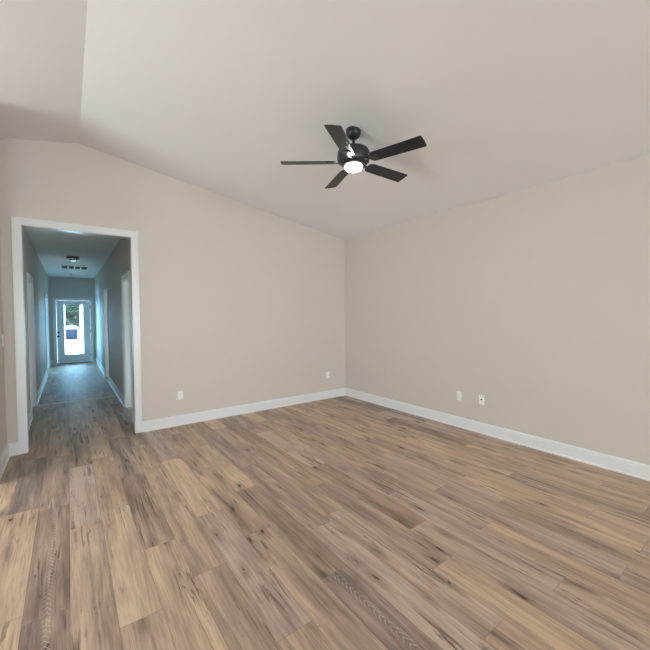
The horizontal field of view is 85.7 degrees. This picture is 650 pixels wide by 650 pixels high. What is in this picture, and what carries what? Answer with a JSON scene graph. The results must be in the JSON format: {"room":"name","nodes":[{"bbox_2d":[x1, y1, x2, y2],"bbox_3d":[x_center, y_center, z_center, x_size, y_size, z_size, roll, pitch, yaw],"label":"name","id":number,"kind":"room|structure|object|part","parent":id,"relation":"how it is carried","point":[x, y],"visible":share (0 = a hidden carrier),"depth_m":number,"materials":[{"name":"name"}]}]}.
{"room":"empty living room","nodes":[
{"label":"empty living room","id":0,"kind":"room"},
{"bbox_2d":[0,247,6,456],"bbox_3d":[-3.190,-0.251,3.310,0.120,3.307,0.818,-2,2,-36],"label":"wall","id":1,"kind":"structure","parent":0,"point":[3,433],"depth_m":3.58,"materials":[{"name":"beige paint"}]},
{"bbox_2d":[0,444,9,479],"bbox_3d":[-3.119,1.333,3.397,0.026,0.135,0.818,-2,2,-36],"label":"baseboard","id":2,"kind":"structure","parent":1,"relation":"attached to","point":[5,456],"depth_m":3.46,"materials":[{"name":"white paint"}]},
{"bbox_2d":[22,228,50,413],"bbox_3d":[-6.012,-0.054,7.312,0.120,2.734,8.726,-2,2,-36],"label":"wall","id":3,"kind":"structure","parent":0,"point":[33,265],"depth_m":6.55,"materials":[{"name":"beige paint"}]},
{"bbox_2d":[27,273,36,415],"bbox_3d":[-4.625,0.296,5.446,0.139,2.117,0.894,-2,2,-36],"label":"door frame","id":4,"kind":"structure","parent":3,"relation":"attached to","point":[30,290],"depth_m":5.76,"materials":[{"name":"white paint"}]},
{"bbox_2d":[28,360,51,427],"bbox_3d":[-5.944,1.243,7.391,0.026,0.135,8.726,-2,2,-36],"label":"baseboard","id":5,"kind":"structure","parent":3,"relation":"attached to","point":[30,417],"depth_m":6.46,"materials":[{"name":"white paint"}]},
{"bbox_2d":[44,292,49,373],"bbox_3d":[-7.603,0.205,9.511,0.139,2.117,1.654,-2,2,-36],"label":"door frame","id":6,"kind":"structure","parent":3,"relation":"attached to","point":[45,293],"depth_m":10.12,"materials":[{"name":"white paint"}]},
{"bbox_2d":[48,276,95,359],"bbox_3d":[-8.104,-0.148,11.280,1.433,2.734,0.150,-2,2,-36],"label":"wall","id":7,"kind":"structure","parent":0,"point":[58,287],"depth_m":11.13,"materials":[{"name":"beige paint"}]},
{"bbox_2d":[56,301,90,363],"bbox_3d":[-8.050,0.217,11.258,0.886,1.981,0.106,-2,2,-36],"label":"door","id":8,"kind":"structure","parent":7,"relation":"in","point":[86,357],"depth_m":11.24,"materials":[{"name":"white paint"}]},
{"bbox_3d":[-8.059,0.144,11.258,0.584,1.670,0.014,-2,2,-36],"label":"glass frame","id":9,"kind":"part","parent":8,"relation":"part of","materials":[{"name":"white paint"}]},
{"bbox_2d":[52,298,94,363],"bbox_3d":[-8.082,0.177,11.291,1.052,2.082,0.169,-2,2,-36],"label":"door frame","id":10,"kind":"structure","parent":7,"relation":"attached to","point":[54,300],"depth_m":11.11,"materials":[{"name":"white paint"}]},
{"bbox_2d":[24,228,120,278],"bbox_3d":[-5.637,-1.484,7.648,7.200,0.100,8.876,-2,2,-36],"label":"ceiling","id":11,"kind":"structure","parent":0,"point":[52,248],"depth_m":6.65,"materials":[{"name":"white paint"}]},
{"bbox_2d":[66,256,78,260],"bbox_3d":[-5.268,-1.383,7.330,0.220,0.090,0.220,-2,2,-36],"label":"ceiling light","id":12,"kind":"object","parent":11,"relation":"attached to","point":[71,258],"visible":1,"depth_m":7.27,"materials":[{"name":"grey metal"}]},
{"bbox_2d":[59,265,88,269],"bbox_3d":[-6.352,-1.457,8.890,0.600,0.012,0.680,-2,2,-36],"label":"ceiling vent","id":13,"kind":"object","parent":11,"relation":"in","point":[61,266],"visible":1,"depth_m":8.87,"materials":[{"name":"white plastic"}]},
{"bbox_2d":[62,266,86,269],"bbox_3d":[-6.352,-1.457,8.890,0.520,0.008,0.604,-2,2,-36],"label":"grille","id":14,"kind":"object","parent":13,"relation":"attached to","point":[63,267],"depth_m":8.89,"materials":[{"name":"white metal"}]},
{"bbox_2d":[94,238,132,395],"bbox_3d":[-4.953,-0.083,8.087,0.120,2.734,8.726,-2,2,-36],"label":"wall","id":15,"kind":"structure","parent":0,"point":[117,264],"depth_m":6.93,"materials":[{"name":"beige paint"}]},
{"bbox_2d":[103,288,108,379],"bbox_3d":[-5.082,0.221,8.259,0.139,2.117,0.894,-2,2,-36],"label":"door frame","id":16,"kind":"structure","parent":15,"relation":"attached to","point":[105,296],"depth_m":8.52,"materials":[{"name":"white paint"}]},
{"bbox_2d":[95,358,133,422],"bbox_3d":[-5.002,1.217,8.080,0.026,0.135,8.726,-2,2,-36],"label":"baseboard","id":17,"kind":"structure","parent":15,"relation":"attached to","point":[118,393],"depth_m":6.84,"materials":[{"name":"white paint"}]},
{"bbox_2d":[121,271,132,410],"bbox_3d":[-2.967,0.285,5.371,0.139,2.117,0.894,-2,2,-36],"label":"door frame","id":18,"kind":"structure","parent":15,"relation":"attached to","point":[125,279],"depth_m":5.65,"materials":[{"name":"white paint"}]},
{"bbox_2d":[0,138,344,443],"bbox_3d":[-2.856,-0.357,4.134,7.888,3.469,0.120,-2,2,-36],"label":"wall","id":19,"kind":"structure","parent":0,"point":[241,303],"depth_m":4.87,"materials":[{"name":"beige paint"}]},
{"bbox_2d":[11,216,141,454],"bbox_3d":[-2.855,0.109,4.133,1.193,2.537,0.139,-2,2,-36],"label":"door frame","id":20,"kind":"structure","parent":19,"relation":"attached to","point":[17,223],"depth_m":3.84,"materials":[{"name":"white paint"}]},
{"bbox_2d":[8,388,344,455],"bbox_3d":[-1.491,1.274,5.079,4.642,0.135,0.026,-2,2,-36],"label":"baseboard","id":21,"kind":"structure","parent":19,"relation":"attached to","point":[161,423],"depth_m":5.13,"materials":[{"name":"white paint"}]},
{"bbox_2d":[177,391,182,399],"bbox_3d":[-1.958,0.950,4.740,0.070,0.115,0.010,-2,2,-36],"label":"wall outlet","id":22,"kind":"object","parent":19,"relation":"attached to","point":[179,393],"visible":1,"depth_m":4.74,"materials":[{"name":"white plastic"}]},
{"bbox_2d":[0,362,649,649],"bbox_3d":[-1.688,1.415,2.477,8.460,0.001,24.500,-2,2,-36],"label":"floor","id":23,"kind":"structure","parent":0,"point":[341,522],"depth_m":2.32,"materials":[{"name":"brown wood"}]},
{"bbox_2d":[36,396,115,405],"bbox_3d":[-4.323,1.327,6.167,1.193,0.010,0.050,-2,2,-36],"label":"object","id":24,"kind":"structure","parent":23,"relation":"on","point":[109,396],"depth_m":6.13,"materials":[{"name":"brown wood"}]},
{"bbox_2d":[0,0,649,239],"bbox_3d":[1.000,-1.621,-1.183,8.128,0.907,13.208,-2,2,-36],"label":"ceiling","id":25,"kind":"structure","parent":0,"point":[504,97],"depth_m":2.72,"materials":[{"name":"white paint"}]},
{"bbox_2d":[280,125,426,188],"bbox_3d":[0.298,-1.598,3.226,1.238,0.367,1.294,-2,2,-36],"label":"ceiling fan","id":26,"kind":"object","parent":25,"relation":"hanging from","point":[353,157],"visible":1,"depth_m":3.11,"materials":[{"name":"black metal"}]},
{"bbox_3d":[-0.155,-1.481,3.204,0.501,0.007,0.136,0,15,0],"label":"blade","id":27,"kind":"part","parent":26,"relation":"part of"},
{"bbox_3d":[0.134,-1.494,3.598,0.136,0.007,0.501,-15,6,-17],"label":"blade","id":28,"kind":"part","parent":26,"relation":"part of","materials":[{"name":"black wood"}]},
{"bbox_3d":[0.131,-1.472,2.808,0.136,0.007,0.501,14,6,17],"label":"blade","id":29,"kind":"part","parent":26,"relation":"part of","materials":[{"name":"black wood"}]},
{"bbox_3d":[0.598,-1.493,3.446,0.501,0.007,0.136,-2,-11,-36],"label":"blade","id":30,"kind":"part","parent":26,"relation":"part of","materials":[{"name":"black wood"}]},
{"bbox_3d":[0.596,-1.480,2.957,0.501,0.007,0.136,1,-11,36],"label":"blade","id":31,"kind":"part","parent":26,"relation":"part of","materials":[{"name":"black wood"}]},
{"bbox_2d":[344,155,649,464],"bbox_3d":[4.243,-0.013,1.227,0.120,2.836,13.208,-2,2,-36],"label":"wall","id":32,"kind":"structure","parent":0,"point":[534,302],"depth_m":3.88,"materials":[{"name":"beige paint"}]},
{"bbox_2d":[457,391,460,400],"bbox_3d":[1.745,0.923,4.567,0.010,0.115,0.070,-2,2,-36],"label":"wall outlet","id":33,"kind":"object","parent":32,"relation":"attached to","point":[458,392],"visible":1,"depth_m":4.57,"materials":[{"name":"white plastic"}]},
{"bbox_2d":[479,395,483,404],"bbox_3d":[1.923,0.923,4.315,0.019,0.115,0.070,-2,2,-36],"label":"cable plate","id":34,"kind":"object","parent":32,"relation":"attached to","point":[481,397],"visible":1,"depth_m":4.32,"materials":[{"name":"white plastic"}]},
{"bbox_2d":[345,388,649,480],"bbox_3d":[4.194,1.338,1.222,0.026,0.135,12.968,-2,2,-36],"label":"baseboard","id":35,"kind":"structure","parent":32,"relation":"attached to","point":[609,462],"depth_m":3.92,"materials":[{"name":"white paint"}]},
{"label":"outside","id":36,"kind":"structure","parent":0,"visible":0},
{"bbox_2d":[57,328,79,354],"bbox_3d":[-21.835,0.918,29.876,28.000,0.100,46.036,-2,2,-36],"label":"ground","id":37,"kind":"structure","parent":36,"point":[73,345],"depth_m":18.93,"materials":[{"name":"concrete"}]},
{"bbox_2d":[64,305,66,354],"bbox_3d":[-10.176,-0.370,13.614,0.190,3.200,0.190,-2,2,-36],"label":"porch post","id":38,"kind":"object","parent":37,"relation":"on","point":[64,305],"visible":0.23,"depth_m":13.61,"materials":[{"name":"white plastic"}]},
{"bbox_2d":[56,305,79,328],"bbox_3d":[-20.609,-2.299,28.234,4.729,6.404,4.703,-2,2,-36],"label":"tree","id":39,"kind":"object","parent":37,"relation":"on","point":[72,317],"visible":0.09,"depth_m":27.45,"materials":[{"name":"green plant"}]},
{"bbox_2d":[66,325,77,339],"bbox_3d":[-17.585,0.499,24.323,0.800,0.980,0.680,-2,2,-36],"label":"storage box","id":40,"kind":"object","parent":37,"relation":"on","point":[71,330],"visible":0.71,"depth_m":24.08,"materials":[{"name":"blue"}]},
{"bbox_3d":[-17.588,0.140,24.313,0.800,0.260,0.680,-2,2,-36],"label":"lid","id":41,"kind":"part","parent":40,"relation":"part of","materials":[{"name":"white plastic"}]},
{"bbox_2d":[79,305,83,353],"bbox_3d":[-9.640,-0.385,14.007,0.310,3.200,0.310,-2,2,-36],"label":"porch post","id":42,"kind":"object","parent":37,"relation":"on","point":[80,306],"visible":0.22,"depth_m":13.87,"materials":[{"name":"white plastic"}]}
]}

